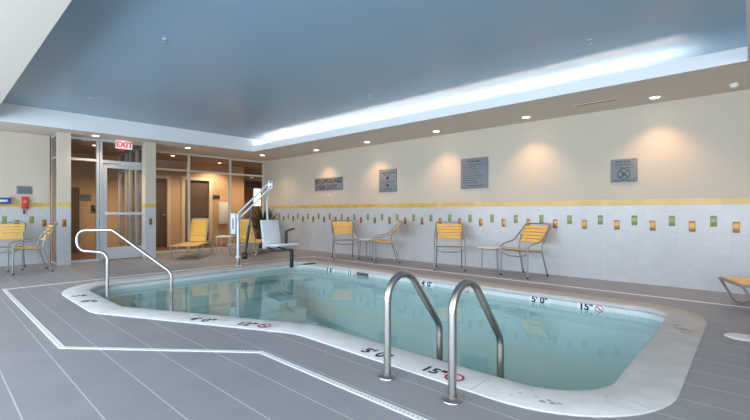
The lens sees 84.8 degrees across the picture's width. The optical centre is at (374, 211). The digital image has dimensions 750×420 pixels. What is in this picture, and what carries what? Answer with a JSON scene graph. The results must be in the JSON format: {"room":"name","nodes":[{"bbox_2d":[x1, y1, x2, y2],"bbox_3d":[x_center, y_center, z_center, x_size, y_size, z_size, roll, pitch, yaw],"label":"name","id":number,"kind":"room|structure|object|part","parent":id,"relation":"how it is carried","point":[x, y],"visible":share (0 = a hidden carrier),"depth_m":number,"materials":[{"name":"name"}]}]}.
{"room":"indoor swimming pool","nodes":[
{"label":"indoor swimming pool","id":0,"kind":"room"},
{"bbox_2d":[0,131,49,265],"bbox_3d":[-8.445,-0.260,7.322,0.154,2.720,4.180,0,0,43],"label":"wall","id":1,"kind":"structure","parent":0,"point":[24,158],"depth_m":8.53,"materials":[{"name":"beige paint"}]},
{"bbox_2d":[0,196,10,203],"bbox_3d":[-7.484,-0.230,8.178,0.114,0.150,0.340,0,0,43],"label":"sign","id":2,"kind":"object","parent":1,"relation":"attached to","point":[3,199],"visible":1,"depth_m":8.21,"materials":[{"name":"blue plastic"}]},
{"bbox_2d":[16,186,31,193],"bbox_3d":[-7.257,-0.445,8.498,0.016,0.170,0.250,0,0,43],"label":"plate","id":3,"kind":"object","parent":1,"relation":"attached to","point":[19,189],"visible":1,"depth_m":8.49,"materials":[{"name":"grey metal"}]},
{"bbox_2d":[21,197,28,213],"bbox_3d":[-7.233,-0.128,8.482,0.073,0.365,0.110,0,0,43],"label":"phone","id":4,"kind":"object","parent":1,"relation":"attached to","point":[24,200],"visible":1,"depth_m":8.46,"materials":[{"name":"red plastic"}]},
{"bbox_2d":[51,135,55,263],"bbox_3d":[-6.734,-0.260,8.629,0.590,2.720,0.016,0,0,43],"label":"window","id":5,"kind":"structure","parent":1,"relation":"in","point":[54,135],"depth_m":8.80,"materials":[{"name":"silver metal"}]},
{"bbox_2d":[56,132,70,265],"bbox_3d":[-6.421,-0.260,8.471,0.084,2.720,0.230,0,0,43],"label":"column","id":6,"kind":"structure","parent":0,"point":[63,140],"depth_m":8.44,"materials":[{"name":"beige paint"}]},
{"bbox_2d":[50,150,243,253],"bbox_3d":[-7.259,-0.260,12.170,0.150,2.720,7.330,0,0,43],"label":"wall","id":7,"kind":"structure","parent":0,"point":[82,172],"depth_m":12.00,"materials":[{"name":"brown paint"}]},
{"bbox_2d":[71,187,78,252],"bbox_3d":[-8.200,0.225,11.011,0.030,1.750,0.450,0,0,43],"label":"door","id":8,"kind":"structure","parent":7,"relation":"in","point":[74,191],"depth_m":11.08,"materials":[{"name":"brown wood"}]},
{"bbox_2d":[80,194,91,200],"bbox_3d":[-7.949,-0.385,11.290,0.022,0.190,0.260,0,0,43],"label":"sign","id":9,"kind":"object","parent":7,"relation":"attached to","point":[83,197],"visible":1,"depth_m":11.28,"materials":[{"name":"grey"}]},
{"bbox_2d":[134,173,170,246],"bbox_3d":[-6.824,-0.015,12.585,0.130,2.230,1.030,0,0,43],"label":"door","id":10,"kind":"structure","parent":7,"relation":"in","point":[160,183],"depth_m":12.83,"materials":[{"name":"beige"}]},
{"bbox_2d":[182,176,211,243],"bbox_3d":[-5.902,-0.015,13.591,0.130,2.230,1.000,0,0,43],"label":"door","id":11,"kind":"structure","parent":7,"relation":"in","point":[198,189],"depth_m":13.61,"materials":[{"name":"beige"}]},
{"bbox_2d":[217,202,227,223],"bbox_3d":[-5.238,0.050,14.163,0.135,0.760,0.350,0,0,43],"label":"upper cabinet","id":12,"kind":"object","parent":7,"relation":"attached to","point":[222,207],"visible":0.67,"depth_m":14.08,"materials":[{"name":"beige"}]},
{"bbox_2d":[142,142,155,258],"bbox_3d":[-5.365,-0.260,9.742,0.244,2.720,0.230,0,0,43],"label":"column","id":13,"kind":"structure","parent":0,"point":[148,149],"depth_m":9.66,"materials":[{"name":"beige paint"}]},
{"bbox_2d":[50,233,256,261],"bbox_3d":[-6.679,1.124,14.874,8.450,0.052,12.100,0,0,43],"label":"floor","id":14,"kind":"structure","parent":0,"point":[74,255],"depth_m":11.05,"materials":[{"name":"tile"}]},
{"bbox_2d":[50,136,261,181],"bbox_3d":[-6.702,-1.620,14.894,8.390,0.040,12.100,0,0,43],"label":"ceiling","id":15,"kind":"structure","parent":0,"point":[77,146],"depth_m":12.14,"materials":[{"name":"beige paint"}]},
{"bbox_2d":[191,180,261,232],"bbox_3d":[-6.901,-0.260,15.077,8.050,2.720,12.300,0,0,43],"label":"wall","id":16,"kind":"structure","parent":0,"point":[246,216],"depth_m":21.44,"materials":[{"name":"brown paint"}]},
{"bbox_2d":[139,150,264,252],"bbox_3d":[-4.817,-0.260,11.912,0.090,2.720,3.640,0,0,43],"label":"window","id":17,"kind":"structure","parent":16,"relation":"in","point":[188,155],"depth_m":11.52,"materials":[{"name":"beige"}]},
{"bbox_3d":[-5.621,-1.590,11.034,0.080,0.050,1.160,0,0,43],"label":"transom rail","id":18,"kind":"part","parent":17,"relation":"part of","materials":[{"name":"beige metal"}]},
{"bbox_3d":[-5.621,-1.135,11.034,0.080,0.050,1.160,0,0,43],"label":"transom rail","id":19,"kind":"part","parent":17,"relation":"part of","materials":[{"name":"beige"}]},
{"bbox_3d":[-5.621,1.075,11.034,0.080,0.050,1.160,0,0,43],"label":"transom rail","id":20,"kind":"part","parent":17,"relation":"part of","materials":[{"name":"beige"}]},
{"bbox_3d":[-4.797,1.075,11.934,0.080,0.050,1.180,0,0,43],"label":"transom rail","id":21,"kind":"part","parent":17,"relation":"part of","materials":[{"name":"beige"}]},
{"bbox_3d":[-4.797,-1.590,11.934,0.080,0.050,1.180,0,0,43],"label":"transom rail","id":22,"kind":"part","parent":17,"relation":"part of","materials":[{"name":"beige"}]},
{"bbox_3d":[-4.797,-1.135,11.934,0.080,0.050,1.180,0,0,43],"label":"transom rail","id":23,"kind":"part","parent":17,"relation":"part of","materials":[{"name":"beige metal"}]},
{"bbox_3d":[-3.992,-1.590,12.811,0.080,0.050,1.100,0,0,43],"label":"transom rail","id":24,"kind":"part","parent":17,"relation":"part of","materials":[{"name":"beige"}]},
{"bbox_3d":[-3.992,-1.135,12.811,0.080,0.050,1.100,0,0,43],"label":"transom rail","id":25,"kind":"part","parent":17,"relation":"part of","materials":[{"name":"beige metal"}]},
{"bbox_2d":[244,189,251,202],"bbox_3d":[-6.559,-0.800,21.235,0.030,0.700,0.400,0,0,43],"label":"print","id":26,"kind":"object","parent":16,"relation":"attached to","point":[247,192],"visible":0.93,"depth_m":21.19,"materials":[{"name":"brown"}]},
{"bbox_2d":[245,181,261,187],"bbox_3d":[-6.319,-1.430,21.497,0.030,0.300,1.050,0,0,43],"label":"print","id":27,"kind":"object","parent":16,"relation":"attached to","point":[247,183],"visible":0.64,"depth_m":21.45},
{"bbox_2d":[252,187,261,206],"bbox_3d":[-6.207,-0.750,21.604,0.050,1.020,0.540,0,0,43],"label":"window","id":28,"kind":"structure","parent":16,"relation":"in","point":[255,191],"depth_m":21.59,"materials":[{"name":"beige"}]},
{"bbox_3d":[-6.215,-0.750,21.611,0.010,0.900,0.420,0,0,43],"label":"pane","id":29,"kind":"part","parent":28,"relation":"part of","materials":[{"name":"white glass"}]},
{"bbox_2d":[0,0,749,160],"bbox_3d":[-2.119,-1.867,5.273,16.950,0.495,10.110,0,0,43],"label":"ceiling","id":30,"kind":"structure","parent":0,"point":[25,25],"depth_m":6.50,"materials":[{"name":"beige paint"}]},
{"bbox_2d":[115,140,132,151],"bbox_3d":[-5.696,-1.492,9.324,0.061,0.255,0.338,0,0,43],"label":"exit sign","id":31,"kind":"object","parent":30,"relation":"attached to","point":[123,144],"visible":1,"depth_m":9.29,"materials":[{"name":"white plastic"}]},
{"bbox_2d":[574,98,617,106],"bbox_3d":[3.267,-1.615,6.094,0.580,0.009,0.070,0,0,43],"label":"air vent","id":32,"kind":"object","parent":30,"relation":"attached to","point":[616,98],"visible":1,"depth_m":6.08,"materials":[{"name":"beige metal"}]},
{"bbox_2d":[647,95,662,98],"bbox_3d":[3.966,-1.616,5.820,0.184,0.008,0.184,0,0,43],"label":"recessed light","id":33,"kind":"object","parent":30,"relation":"in","point":[658,96],"visible":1,"depth_m":5.82,"materials":[{"name":"beige"}]},
{"bbox_2d":[729,83,738,87],"bbox_3d":[4.558,-1.595,5.209,0.100,0.050,0.100,0,0,43],"label":"smoke detector","id":34,"kind":"object","parent":30,"relation":"attached to","point":[733,85],"visible":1,"depth_m":5.18,"materials":[{"name":"white plastic"}]},
{"bbox_2d":[0,246,749,419],"bbox_3d":[-1.460,1.100,4.696,14.900,0.001,9.750,0,0,43],"label":"floor","id":35,"kind":"structure","parent":0,"point":[40,380],"depth_m":2.92,"materials":[{"name":"grey tile"}]},
{"bbox_2d":[0,222,25,269],"bbox_3d":[-7.027,0.650,7.812,0.594,0.900,0.654,0,0,-34],"label":"chair","id":36,"kind":"object","parent":35,"relation":"on","point":[8,231],"visible":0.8,"depth_m":8.00,"materials":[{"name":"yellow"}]},
{"bbox_3d":[-7.137,0.390,7.977,0.504,0.285,0.168,0,0,-34],"label":"backrest","id":37,"kind":"part","parent":36,"relation":"part of","materials":[{"name":"yellow plastic"}]},
{"bbox_3d":[-6.924,0.744,8.088,0.031,0.695,0.160,0,0,-28],"label":"leg","id":38,"kind":"part","parent":36,"relation":"part of","materials":[{"name":"grey metal"}]},
{"bbox_2d":[7,222,57,274],"bbox_3d":[-6.265,0.650,7.521,0.594,0.900,0.654,0,0,42],"label":"chair","id":39,"kind":"object","parent":35,"relation":"on","point":[49,225],"visible":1,"depth_m":7.47,"materials":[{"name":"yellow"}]},
{"bbox_3d":[-6.327,0.668,7.452,0.572,0.057,0.437,0,0,42],"label":"seat frame","id":40,"kind":"part","parent":39,"relation":"part of","materials":[{"name":"grey metal"}]},
{"bbox_3d":[-6.326,0.652,7.453,0.524,0.046,0.396,0,0,42],"label":"seat","id":41,"kind":"part","parent":39,"relation":"part of","materials":[{"name":"yellow plastic"}]},
{"bbox_3d":[-6.328,0.744,7.809,0.031,0.695,0.160,0,0,36],"label":"leg","id":42,"kind":"part","parent":39,"relation":"part of","materials":[{"name":"grey metal"}]},
{"bbox_3d":[-6.133,0.390,7.668,0.504,0.285,0.168,0,0,42],"label":"backrest","id":43,"kind":"part","parent":39,"relation":"part of","materials":[{"name":"yellow plastic"}]},
{"bbox_3d":[-5.972,0.744,7.489,0.160,0.695,0.031,0,0,-42],"label":"leg","id":44,"kind":"part","parent":39,"relation":"part of","materials":[{"name":"grey metal"}]},
{"bbox_2d":[71,136,98,262],"bbox_3d":[-6.366,-0.260,8.964,0.090,2.720,0.570,0,0,43],"label":"window","id":45,"kind":"structure","parent":35,"relation":"on","point":[96,160],"depth_m":9.12,"materials":[{"name":"silver metal"}]},
{"bbox_3d":[-6.366,-1.590,8.964,0.080,0.050,0.470,0,0,43],"label":"transom rail","id":46,"kind":"part","parent":45,"relation":"part of","materials":[{"name":"silver metal"}]},
{"bbox_3d":[-6.366,-1.135,8.964,0.080,0.050,0.470,0,0,43],"label":"transom rail","id":47,"kind":"part","parent":45,"relation":"part of","materials":[{"name":"silver metal"}]},
{"bbox_3d":[-6.366,1.075,8.964,0.080,0.050,0.470,0,0,43],"label":"transom rail","id":48,"kind":"part","parent":45,"relation":"part of","materials":[{"name":"silver metal"}]},
{"bbox_2d":[99,139,141,260],"bbox_3d":[-5.799,-0.260,9.549,0.145,2.720,1.040,0,0,43],"label":"door","id":49,"kind":"structure","parent":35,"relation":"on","point":[124,251],"depth_m":9.26,"materials":[{"name":"silver metal"}]},
{"bbox_2d":[118,147,141,246],"bbox_3d":[-6.381,-0.250,10.761,2.000,2.700,0.090,0,0,43],"label":"window","id":50,"kind":"structure","parent":49,"relation":"in","point":[129,154],"depth_m":10.81,"materials":[{"name":"silver metal"}]},
{"bbox_2d":[170,218,214,257],"bbox_3d":[-4.541,0.638,10.302,0.616,0.923,1.696,0,0,-8],"label":"sun lounger","id":51,"kind":"object","parent":35,"relation":"on","point":[198,228],"visible":1,"depth_m":10.68,"materials":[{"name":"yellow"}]},
{"bbox_3d":[-4.541,0.795,10.302,0.616,0.027,1.696,0,0,-8],"label":"frame","id":52,"kind":"part","parent":51,"relation":"part of","materials":[{"name":"grey"}]},
{"bbox_3d":[-4.605,0.483,10.735,0.443,0.614,0.327,0,0,-8],"label":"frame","id":53,"kind":"part","parent":51,"relation":"part of","materials":[{"name":"yellow fabric"}]},
{"bbox_2d":[216,235,234,253],"bbox_3d":[-3.978,0.873,10.932,0.380,0.455,0.380,0,0,0],"label":"table","id":54,"kind":"object","parent":35,"relation":"on","point":[221,236],"visible":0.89,"depth_m":10.75,"materials":[{"name":"beige metal"}]},
{"bbox_2d":[226,219,274,255],"bbox_3d":[-3.196,0.638,10.769,0.616,0.923,1.696,0,0,9],"label":"sun lounger","id":55,"kind":"object","parent":35,"relation":"on","point":[244,223],"visible":0.73,"depth_m":10.31,"materials":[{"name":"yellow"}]},
{"bbox_3d":[-3.196,0.795,10.769,0.616,0.027,1.696,0,0,9],"label":"frame","id":56,"kind":"part","parent":55,"relation":"part of","materials":[{"name":"grey metal"}]},
{"bbox_3d":[-3.261,0.483,10.336,0.443,0.614,0.327,0,0,9],"label":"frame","id":57,"kind":"part","parent":55,"relation":"part of","materials":[{"name":"yellow fabric"}]},
{"bbox_2d":[248,206,281,247],"bbox_3d":[-3.426,0.440,12.198,1.423,1.320,1.227,0,0,43],"label":"potted plant","id":58,"kind":"object","parent":35,"relation":"on","point":[261,217],"visible":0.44,"depth_m":12.37,"materials":[{"name":"green plant"}]},
{"bbox_3d":[-3.405,0.870,12.564,0.480,0.460,0.480,0,0,43],"label":"pot","id":59,"kind":"part","parent":58,"relation":"part of","materials":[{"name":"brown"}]},
{"bbox_2d":[231,180,315,267],"bbox_3d":[-2.050,0.230,8.378,1.672,1.740,0.721,0,0,21],"label":"lift","id":60,"kind":"object","parent":35,"relation":"on","point":[270,231],"visible":0.98,"depth_m":8.39,"materials":[{"name":"silver metal"}]},
{"bbox_2d":[234,258,241,265],"bbox_3d":[-2.792,1.014,8.379,0.180,0.172,0.180,0,0,43],"label":"socket","id":61,"kind":"object","parent":60,"relation":"attached to","point":[237,259],"depth_m":8.35,"materials":[{"name":"silver metal"}]},
{"bbox_3d":[-2.467,-0.230,8.407,0.744,0.751,0.040,0,0,-5],"label":"lift arm","id":62,"kind":"part","parent":60,"relation":"part of","materials":[{"name":"silver metal"}]},
{"bbox_3d":[-2.185,0.413,8.589,0.420,0.479,0.149,0,0,-43],"label":"seat","id":63,"kind":"part","parent":60,"relation":"part of","materials":[{"name":"white plastic"}]},
{"bbox_3d":[-1.854,0.538,8.603,0.040,0.283,0.105,0,0,-43],"label":"armrest post","id":64,"kind":"part","parent":60,"relation":"part of","materials":[{"name":"grey plastic"}]},
{"bbox_3d":[-1.624,0.920,7.998,0.060,0.340,0.060,0,0,-43],"label":"footrest post","id":65,"kind":"part","parent":60,"relation":"part of","materials":[{"name":"grey plastic"}]},
{"bbox_2d":[331,220,358,259],"bbox_3d":[-0.736,0.650,9.753,0.594,0.900,0.654,0,0,-14],"label":"chair","id":66,"kind":"object","parent":35,"relation":"on","point":[342,229],"visible":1,"depth_m":9.90,"materials":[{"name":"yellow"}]},
{"bbox_3d":[-0.785,0.390,9.945,0.504,0.285,0.168,0,0,-14],"label":"backrest","id":67,"kind":"part","parent":66,"relation":"part of","materials":[{"name":"yellow plastic"}]},
{"bbox_2d":[359,239,377,258],"bbox_3d":[-0.163,0.872,9.619,0.456,0.457,0.456,0,0,31],"label":"side table","id":68,"kind":"object","parent":35,"relation":"on","point":[366,240],"visible":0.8,"depth_m":9.56,"materials":[{"name":"beige"}]},
{"bbox_2d":[2,256,749,419],"bbox_3d":[0.602,1.103,4.261,11.072,0.014,5.667,0,0,43],"label":"drain","id":69,"kind":"object","parent":35,"relation":"in","point":[40,326],"visible":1,"depth_m":3.26,"materials":[{"name":"white"}]},
{"bbox_2d":[62,260,706,416],"bbox_3d":[-0.547,1.843,5.271,7.290,1.515,4.630,0,0,43],"label":"swimming pool","id":70,"kind":"object","parent":35,"relation":"in","point":[571,354],"visible":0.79,"depth_m":5.51,"materials":[{"name":"stone"}]},
{"bbox_2d":[75,228,172,310],"bbox_3d":[-3.192,1.221,5.249,1.384,2.009,0.110,0,0,6],"label":"stair handrail","id":71,"kind":"object","parent":70,"relation":"attached to","point":[79,233],"visible":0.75,"depth_m":5.26,"materials":[{"name":"silver metal"}]},
{"bbox_2d":[372,221,403,263],"bbox_3d":[0.272,0.650,9.016,0.654,0.900,0.594,0,0,-5],"label":"chair","id":72,"kind":"object","parent":35,"relation":"on","point":[398,223],"visible":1,"depth_m":8.79,"materials":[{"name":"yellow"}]},
{"bbox_3d":[0.181,0.652,9.009,0.396,0.046,0.524,0,0,-5],"label":"seat","id":73,"kind":"part","parent":72,"relation":"part of","materials":[{"name":"yellow plastic"}]},
{"bbox_3d":[0.462,0.744,8.791,0.160,0.695,0.031,0,0,2],"label":"leg","id":74,"kind":"part","parent":72,"relation":"part of","materials":[{"name":"grey metal"}]},
{"bbox_2d":[378,270,442,380],"bbox_3d":[0.280,1.105,2.947,0.124,1.391,0.706,0,0,43],"label":"grab rail","id":75,"kind":"object","parent":35,"relation":"attached to","point":[387,375],"visible":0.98,"depth_m":2.75,"materials":[{"name":"silver metal"}]},
{"bbox_2d":[433,221,465,270],"bbox_3d":[1.428,0.645,7.894,0.594,0.900,0.654,0,0,9],"label":"chair","id":76,"kind":"object","parent":35,"relation":"on","point":[461,236],"visible":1,"depth_m":8.04,"materials":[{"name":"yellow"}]},
{"bbox_3d":[1.218,0.739,8.101,0.031,0.695,0.160,0,0,3],"label":"leg","id":77,"kind":"part","parent":76,"relation":"part of","materials":[{"name":"grey metal"}]},
{"bbox_3d":[1.458,0.385,8.090,0.504,0.285,0.168,0,0,9],"label":"backrest","id":78,"kind":"part","parent":76,"relation":"part of","materials":[{"name":"yellow plastic"}]},
{"bbox_3d":[1.413,0.663,7.802,0.572,0.057,0.437,0,0,9],"label":"seat frame","id":79,"kind":"part","parent":76,"relation":"part of","materials":[{"name":"grey metal"}]},
{"bbox_3d":[1.691,0.739,8.027,0.031,0.695,0.160,0,0,15],"label":"leg","id":80,"kind":"part","parent":76,"relation":"part of","materials":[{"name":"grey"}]},
{"bbox_2d":[442,278,503,404],"bbox_3d":[0.648,1.105,2.609,0.124,1.391,0.706,0,0,43],"label":"grab rail","id":81,"kind":"object","parent":35,"relation":"attached to","point":[451,398],"visible":0.98,"depth_m":2.39,"materials":[{"name":"silver metal"}]},
{"bbox_2d":[477,246,502,272],"bbox_3d":[2.095,0.872,7.494,0.456,0.457,0.456,0,0,14],"label":"side table","id":82,"kind":"object","parent":35,"relation":"on","point":[496,248],"visible":0.97,"depth_m":7.38,"materials":[{"name":"beige"}]},
{"bbox_3d":[1.956,0.881,7.410,0.075,0.439,0.075,0,0,14],"label":"leg","id":83,"kind":"part","parent":82,"relation":"part of","materials":[{"name":"grey metal"}]},
{"bbox_3d":[2.179,0.881,7.355,0.075,0.439,0.075,0,0,14],"label":"leg","id":84,"kind":"part","parent":82,"relation":"part of","materials":[{"name":"grey metal"}]},
{"bbox_2d":[500,223,550,278],"bbox_3d":[2.605,0.650,7.086,0.654,0.900,0.594,0,0,-31],"label":"chair","id":85,"kind":"object","parent":35,"relation":"on","point":[541,236],"visible":1,"depth_m":7.11,"materials":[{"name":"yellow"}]},
{"bbox_3d":[2.630,0.744,7.380,0.160,0.695,0.031,0,0,-37],"label":"leg","id":86,"kind":"part","parent":85,"relation":"part of","materials":[{"name":"grey metal"}]},
{"bbox_3d":[2.525,0.668,7.038,0.437,0.057,0.572,0,0,-31],"label":"seat frame","id":87,"kind":"part","parent":85,"relation":"part of","materials":[{"name":"grey metal"}]},
{"bbox_3d":[2.527,0.652,7.039,0.396,0.046,0.524,0,0,-31],"label":"seat","id":88,"kind":"part","parent":85,"relation":"part of","materials":[{"name":"yellow plastic"}]},
{"bbox_3d":[2.775,0.390,7.188,0.168,0.285,0.504,0,0,-31],"label":"backrest","id":89,"kind":"part","parent":85,"relation":"part of","materials":[{"name":"yellow plastic"}]},
{"bbox_3d":[2.876,0.744,6.969,0.160,0.695,0.031,0,0,-25],"label":"leg","id":90,"kind":"part","parent":85,"relation":"part of","materials":[{"name":"grey metal"}]},
{"bbox_2d":[718,277,749,303],"bbox_3d":[4.827,0.682,4.392,1.696,0.834,0.616,0,0,22],"label":"sun lounger","id":91,"kind":"object","parent":35,"relation":"on","point":[741,282],"visible":1,"depth_m":4.79,"materials":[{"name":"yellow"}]},
{"bbox_3d":[4.827,0.800,4.392,1.696,0.027,0.616,0,0,22],"label":"frame","id":92,"kind":"part","parent":91,"relation":"part of","materials":[{"name":"yellow"}]},
{"bbox_2d":[724,333,749,341],"bbox_3d":[3.217,1.096,3.590,0.254,0.008,0.254,0,0,43],"label":"skimmer cover","id":93,"kind":"object","parent":35,"relation":"on","point":[738,336],"visible":1,"depth_m":3.59,"materials":[{"name":"white plastic"}]},
{"bbox_3d":[3.217,1.094,3.590,0.200,0.004,0.200,0,0,43],"label":"lid","id":94,"kind":"part","parent":93,"relation":"part of","materials":[{"name":"white plastic"}]},
{"bbox_2d":[265,89,749,293],"bbox_3d":[1.887,-0.510,8.347,14.900,3.220,0.164,0,0,43],"label":"wall","id":95,"kind":"structure","parent":0,"point":[684,222],"depth_m":7.00,"materials":[{"name":"beige paint"}]},
{"bbox_2d":[315,176,342,190],"bbox_3d":[-1.261,-0.748,11.114,1.140,0.345,0.021,0,0,43],"label":"wall sign","id":96,"kind":"object","parent":95,"relation":"attached to","point":[331,183],"visible":1,"depth_m":11.07,"materials":[{"name":"grey"}]},
{"bbox_2d":[379,168,396,191],"bbox_3d":[0.301,-0.733,9.681,0.540,0.535,0.022,0,0,43],"label":"wall sign","id":97,"kind":"object","parent":95,"relation":"attached to","point":[387,177],"visible":1,"depth_m":9.65,"materials":[{"name":"grey"}]},
{"bbox_2d":[461,157,487,188],"bbox_3d":[1.967,-0.762,8.153,0.600,0.605,0.022,0,0,43],"label":"wall sign","id":98,"kind":"object","parent":95,"relation":"attached to","point":[474,171],"visible":1,"depth_m":8.14,"materials":[{"name":"grey"}]},
{"bbox_2d":[611,158,637,182],"bbox_3d":[3.880,-0.640,6.400,0.360,0.360,0.022,0,0,43],"label":"wall sign","id":99,"kind":"object","parent":95,"relation":"attached to","point":[622,170],"visible":1,"depth_m":6.38,"materials":[{"name":"grey plastic"}]}
]}

